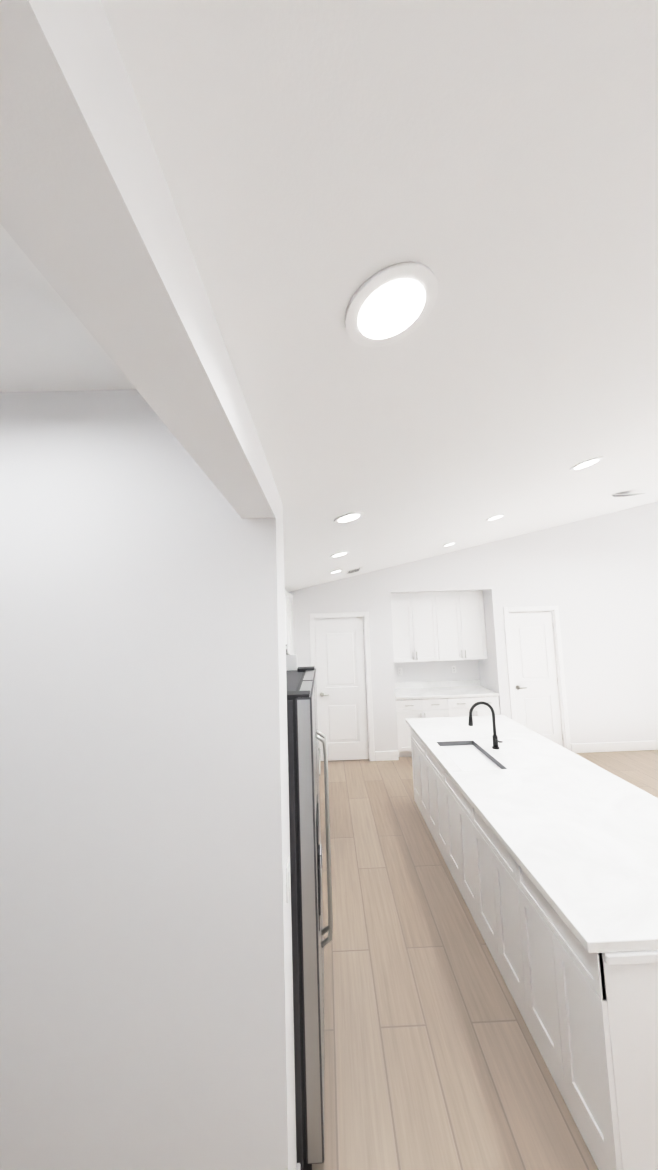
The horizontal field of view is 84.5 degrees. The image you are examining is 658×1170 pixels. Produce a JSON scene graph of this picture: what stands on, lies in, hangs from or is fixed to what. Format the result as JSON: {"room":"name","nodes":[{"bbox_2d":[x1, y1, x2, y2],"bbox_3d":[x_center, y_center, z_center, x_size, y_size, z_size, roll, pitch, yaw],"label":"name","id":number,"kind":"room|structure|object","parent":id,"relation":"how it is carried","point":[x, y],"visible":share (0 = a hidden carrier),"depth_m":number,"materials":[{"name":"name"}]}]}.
{"room":"kitchen","nodes":[
{"label":"kitchen","id":0,"kind":"room"},
{"bbox_2d":[0,224,134,391],"bbox_3d":[-1.242,-0.828,0.553,1.850,0.100,2.070,-2,-5,-1],"label":"ceiling","id":1,"kind":"structure","parent":0,"point":[48,342],"depth_m":1.10,"materials":[{"name":"white paint"}]},
{"bbox_2d":[0,0,295,1169],"bbox_3d":[-0.236,-0.156,0.577,0.120,4.700,1.410,-2,-5,-1],"label":"wall","id":2,"kind":"structure","parent":0,"point":[146,992],"depth_m":1.18,"materials":[{"name":"white paint"}]},
{"bbox_2d":[280,498,296,1167],"bbox_3d":[-1.173,-0.051,1.397,1.970,4.700,0.250,-2,-5,-1],"label":"wall","id":3,"kind":"structure","parent":0,"point":[290,965],"depth_m":1.39,"materials":[{"name":"white paint"}]},
{"bbox_2d":[286,855,289,902],"bbox_3d":[-0.147,1.063,1.311,0.010,0.116,0.072,-2,-5,-1],"label":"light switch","id":4,"kind":"object","parent":3,"relation":"attached to","point":[287,880],"visible":0.96,"depth_m":1.29,"materials":[{"name":"white plastic"}]},
{"bbox_2d":[101,0,657,591],"bbox_3d":[3.422,-1.158,3.304,8.890,2.022,6.790,-2,-5,-1],"label":"ceiling","id":5,"kind":"structure","parent":0,"point":[493,164],"depth_m":0.55,"materials":[{"name":"white paint"}]},
{"bbox_2d":[330,551,348,557],"bbox_3d":[0.094,-0.271,3.229,0.170,0.008,0.170,-14,-5,-2],"label":"recessed light","id":6,"kind":"object","parent":5,"relation":"in","point":[339,554],"visible":0.96,"depth_m":3.21,"materials":[{"name":"white paint"}]},
{"bbox_2d":[334,512,362,522],"bbox_3d":[0.112,-0.379,2.044,0.170,0.008,0.170,-14,-5,-2],"label":"recessed light","id":7,"kind":"object","parent":5,"relation":"in","point":[348,517],"visible":0.96,"depth_m":2.02,"materials":[{"name":"white paint"}]},
{"bbox_2d":[346,567,361,573],"bbox_3d":[0.328,-0.189,4.832,0.200,0.009,0.350,-14,-5,-2],"label":"ceiling vent","id":8,"kind":"object","parent":5,"relation":"in","point":[353,570],"visible":1,"depth_m":4.80,"materials":[{"name":"white metal"}]},
{"bbox_2d":[345,262,437,346],"bbox_3d":[0.112,-0.500,0.659,0.170,0.008,0.170,-14,-5,-2],"label":"recessed light","id":9,"kind":"object","parent":5,"relation":"in","point":[388,305],"visible":1,"depth_m":0.64,"materials":[{"name":"white paint"}]},
{"bbox_2d":[486,514,504,520],"bbox_3d":[1.532,-0.620,3.332,0.170,0.008,0.170,-14,-5,-2],"label":"recessed light","id":10,"kind":"object","parent":5,"relation":"in","point":[495,517],"visible":0.96,"depth_m":3.31,"materials":[{"name":"white paint"}]},
{"bbox_2d":[570,456,602,470],"bbox_3d":[1.540,-0.724,2.167,0.170,0.008,0.170,-14,-5,-2],"label":"recessed light","id":11,"kind":"object","parent":5,"relation":"in","point":[587,463],"visible":0.98,"depth_m":2.15,"materials":[{"name":"white paint"}]},
{"bbox_2d":[612,493,644,496],"bbox_3d":[3.073,-0.956,3.869,0.400,0.008,0.250,-2,7,-1],"label":"ceiling vent","id":12,"kind":"object","parent":5,"relation":"in","point":[622,495],"visible":0.5,"depth_m":3.79,"materials":[{"name":"white metal"}]},
{"bbox_2d":[289,502,657,751],"bbox_3d":[3.356,0.222,6.025,8.770,4.700,0.780,-2,-5,-1],"label":"wall","id":13,"kind":"structure","parent":0,"point":[594,580],"depth_m":5.62,"materials":[{"name":"white paint"}]},
{"bbox_2d":[315,618,368,760],"bbox_3d":[0.194,1.565,5.492,0.748,2.110,0.093,-2,-5,-1],"label":"door","id":14,"kind":"structure","parent":13,"relation":"in","point":[341,695],"depth_m":5.50,"materials":[{"name":"white wood"}]},
{"bbox_2d":[309,612,374,760],"bbox_3d":[0.189,1.530,5.518,0.910,2.210,0.136,-2,-5,-1],"label":"door frame","id":15,"kind":"structure","parent":13,"relation":"attached to","point":[365,615],"depth_m":5.50,"materials":[{"name":"white paint"}]},
{"bbox_2d":[375,751,398,760],"bbox_3d":[0.857,2.537,5.378,0.350,0.135,0.014,-2,-5,-1],"label":"baseboard","id":16,"kind":"structure","parent":13,"relation":"attached to","point":[379,755],"depth_m":5.37,"materials":[{"name":"white paint"}]},
{"bbox_2d":[391,591,487,662],"bbox_3d":[1.754,0.685,6.034,1.574,1.112,0.383,-2,-5,-1],"label":"upper cabinet","id":17,"kind":"object","parent":13,"relation":"attached to","point":[438,626],"visible":0.96,"depth_m":5.88,"materials":[{"name":"white wood"}]},
{"bbox_2d":[509,611,562,746],"bbox_3d":[3.167,1.473,5.545,0.698,2.110,0.093,-2,-5,-1],"label":"pantry door","id":18,"kind":"structure","parent":13,"relation":"in","point":[535,677],"depth_m":5.57,"materials":[{"name":"white wood"}]},
{"bbox_2d":[503,606,570,750],"bbox_3d":[3.162,1.438,5.571,0.860,2.210,0.136,-2,-5,-1],"label":"door frame","id":19,"kind":"structure","parent":13,"relation":"attached to","point":[554,610],"depth_m":5.53,"materials":[{"name":"white paint"}]},
{"bbox_2d":[571,740,657,752],"bbox_3d":[5.709,2.387,5.464,4.160,0.135,0.014,-2,-5,-1],"label":"baseboard","id":20,"kind":"structure","parent":13,"relation":"attached to","point":[575,748],"depth_m":5.43,"materials":[{"name":"white paint"}]},
{"bbox_2d":[312,750,657,1169],"bbox_3d":[3.027,2.361,2.912,10.270,0.100,7.420,-2,-5,-1],"label":"floor","id":21,"kind":"structure","parent":0,"point":[433,1059],"depth_m":1.93,"materials":[{"name":"brown wood"}]},
{"bbox_2d":[286,666,332,1169],"bbox_3d":[-0.386,1.421,1.910,0.790,1.812,0.915,-2,-5,-1],"label":"fridge","id":22,"kind":"object","parent":21,"relation":"on","point":[309,931],"visible":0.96,"depth_m":1.48,"materials":[{"name":"grey metal"}]},
{"bbox_2d":[318,748,320,775],"bbox_3d":[-0.427,1.961,3.465,0.711,0.980,0.776,-2,-5,-1],"label":"range","id":23,"kind":"object","parent":21,"relation":"on","point":[319,749],"visible":0.1,"depth_m":3.49,"materials":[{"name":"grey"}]},
{"bbox_2d":[395,687,442,756],"bbox_3d":[1.441,2.184,5.763,0.847,0.870,0.642,-2,-5,-1],"label":"base cabinet","id":24,"kind":"object","parent":21,"relation":"on","point":[436,699],"depth_m":5.47,"materials":[{"name":"white wood"}]},
{"bbox_2d":[431,687,499,716],"bbox_3d":[2.168,2.161,5.776,0.847,0.870,0.642,-2,-5,-1],"label":"base cabinet","id":25,"kind":"object","parent":21,"relation":"on","point":[457,701],"depth_m":5.49,"materials":[{"name":"white wood"}]},
{"bbox_2d":[410,719,657,1169],"bbox_3d":[1.410,1.913,2.768,0.840,0.870,2.960,-2,-5,-1],"label":"kitchen island","id":26,"kind":"object","parent":21,"relation":"on","point":[548,849],"depth_m":1.73,"materials":[{"name":"white stone"}]},
{"bbox_2d":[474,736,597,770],"bbox_3d":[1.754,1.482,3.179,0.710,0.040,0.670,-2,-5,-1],"label":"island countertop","id":27,"kind":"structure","parent":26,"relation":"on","point":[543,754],"depth_m":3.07,"materials":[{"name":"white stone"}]},
{"bbox_2d":[468,702,502,748],"bbox_3d":[1.404,1.270,3.245,0.265,0.417,0.166,-2,-5,-1],"label":"faucet","id":28,"kind":"object","parent":27,"relation":"on","point":[495,740],"visible":1,"depth_m":3.29,"materials":[{"name":"black metal"}]},
{"bbox_3d":[-0.931,0.141,3.603,0.120,4.700,4.170,-2,-5,-1],"label":"wall","id":29,"kind":"structure","parent":0,"visible":0},
{"bbox_2d":[285,590,288,670],"bbox_3d":[-0.693,0.606,4.305,0.348,1.115,0.775,-2,-5,-1],"label":"upper cabinet","id":30,"kind":"object","parent":29,"relation":"attached to","point":[286,592],"depth_m":4.58,"materials":[{"name":"white wood"}]},
{"bbox_2d":[289,593,296,670],"bbox_3d":[-0.704,0.674,5.048,0.348,1.115,0.957,-2,-5,-1],"label":"upper cabinet","id":31,"kind":"object","parent":29,"relation":"attached to","point":[291,661],"depth_m":5.02,"materials":[{"name":"white wood"}]}
]}

